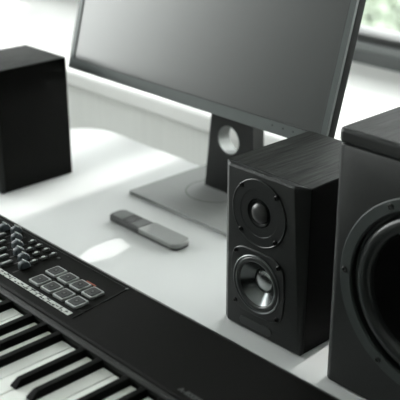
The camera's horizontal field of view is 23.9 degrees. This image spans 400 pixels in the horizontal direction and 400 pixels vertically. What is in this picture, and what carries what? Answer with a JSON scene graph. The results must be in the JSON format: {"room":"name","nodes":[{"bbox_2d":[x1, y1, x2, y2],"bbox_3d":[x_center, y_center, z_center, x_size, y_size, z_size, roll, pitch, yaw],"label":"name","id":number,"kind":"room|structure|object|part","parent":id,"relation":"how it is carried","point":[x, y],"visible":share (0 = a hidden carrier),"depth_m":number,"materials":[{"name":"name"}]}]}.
{"room":"studio","nodes":[
{"label":"studio","id":0,"kind":"room"},
{"bbox_2d":[0,0,399,165],"bbox_3d":[0.693,0.305,1.699,0.616,0.780,5.950,-20,30,-39],"label":"wall","id":1,"kind":"structure","parent":0,"point":[87,109],"depth_m":2.02,"materials":[{"name":"white paint"}]},
{"bbox_3d":[-0.884,1.296,0.507,4.950,0.100,6.250,-20,30,-39],"label":"floor","id":2,"kind":"structure","parent":0,"visible":0},
{"bbox_2d":[0,128,366,399],"bbox_3d":[0.150,0.590,1.085,0.866,0.740,2.010,-20,30,-39],"label":"desk","id":3,"kind":"object","parent":2,"relation":"on","point":[72,211],"visible":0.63,"depth_m":1.41,"materials":[{"name":"white laminate"}]},
{"bbox_2d":[0,45,71,193],"bbox_3d":[-0.314,-0.139,1.588,0.148,0.205,0.119,-20,30,-39],"label":"speaker","id":4,"kind":"object","parent":3,"relation":"on","point":[35,145],"visible":1,"depth_m":1.55},
{"bbox_3d":[-0.310,-0.234,1.551,0.134,0.002,0.118,-20,30,-39],"label":"panel","id":5,"kind":"part","parent":4,"relation":"part of","materials":[{"name":"black wood"}]},
{"bbox_2d":[110,210,188,250],"bbox_3d":[-0.077,0.043,1.407,0.034,0.011,0.157,-20,30,-39],"label":"remote control","id":6,"kind":"object","parent":3,"relation":"on","point":[164,236],"visible":1,"depth_m":1.39,"materials":[{"name":"plastic"}]},
{"bbox_2d":[0,215,339,399],"bbox_3d":[-0.234,0.144,1.062,0.294,0.099,1.060,-20,30,-39],"label":"keyboard","id":7,"kind":"object","parent":3,"relation":"on","point":[71,329],"visible":1,"depth_m":0.96,"materials":[{"name":"black plastic"}]},
{"bbox_2d":[68,0,365,235],"bbox_3d":[0.027,-0.234,1.426,0.177,0.505,0.556,-20,30,-39],"label":"computer monitor","id":8,"kind":"object","parent":3,"relation":"on","point":[278,67],"visible":0.77,"depth_m":1.36,"materials":[{"name":"plastic"}]},
{"bbox_2d":[226,131,341,355],"bbox_3d":[0.126,0.048,1.146,0.161,0.210,0.129,-20,30,-39],"label":"speaker","id":9,"kind":"object","parent":3,"relation":"on","point":[282,196],"visible":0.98,"depth_m":1.09},
{"bbox_3d":[0.130,-0.049,1.108,0.146,0.002,0.129,-20,30,-39],"label":"panel","id":10,"kind":"part","parent":9,"relation":"part of","materials":[{"name":"black wood"}]},
{"bbox_2d":[327,106,399,399],"bbox_3d":[0.318,0.062,1.000,0.271,0.297,0.245,-20,30,-39],"label":"subwoofer","id":11,"kind":"object","parent":3,"relation":"on","point":[364,336],"visible":1,"depth_m":0.97,"materials":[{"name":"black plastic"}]},
{"bbox_3d":[0.224,0.100,0.920,0.010,0.214,0.214,-20,30,-39],"label":"woofer frame","id":12,"kind":"part","parent":11,"relation":"part of","materials":[{"name":"black plastic"}]},
{"bbox_3d":[0.319,-0.067,0.946,0.269,0.016,0.245,-20,30,-39],"label":"panel","id":13,"kind":"part","parent":11,"relation":"part of","materials":[{"name":"black wood"}]},
{"bbox_3d":[0.880,-1.001,1.331,0.100,1.910,5.950,-20,30,-39],"label":"wall","id":14,"kind":"structure","parent":0,"visible":0},
{"bbox_2d":[352,25,399,72],"bbox_3d":[0.498,-1.088,1.726,0.092,1.760,4.850,-20,30,-39],"label":"window","id":15,"kind":"structure","parent":14,"relation":"in","point":[376,47],"depth_m":2.11,"materials":[{"name":"grey metal"}]},
{"bbox_3d":[0.500,-0.294,2.067,0.090,0.031,4.850,-20,30,-39],"label":"rail","id":16,"kind":"part","parent":15,"relation":"part of","materials":[{"name":"grey metal"}]},
{"bbox_3d":[16.094,-12.526,40.995,78.150,0.100,80.000,-20,30,-39],"label":"ground","id":17,"kind":"structure","parent":0,"visible":0},
{"bbox_2d":[361,0,397,31],"bbox_3d":[1.376,-2.208,13.010,2.132,3.009,2.462,-20,30,-39],"label":"tree","id":18,"kind":"object","parent":17,"relation":"on","point":[374,15],"visible":0.02,"depth_m":12.42,"materials":[{"name":"green plant"}]},
{"bbox_2d":[374,0,399,31],"bbox_3d":[2.993,-2.668,14.759,1.706,2.473,2.031,-20,30,-39],"label":"tree","id":19,"kind":"object","parent":17,"relation":"on","point":[393,6],"visible":0.12,"depth_m":14.00,"materials":[{"name":"green plant"}]}
]}

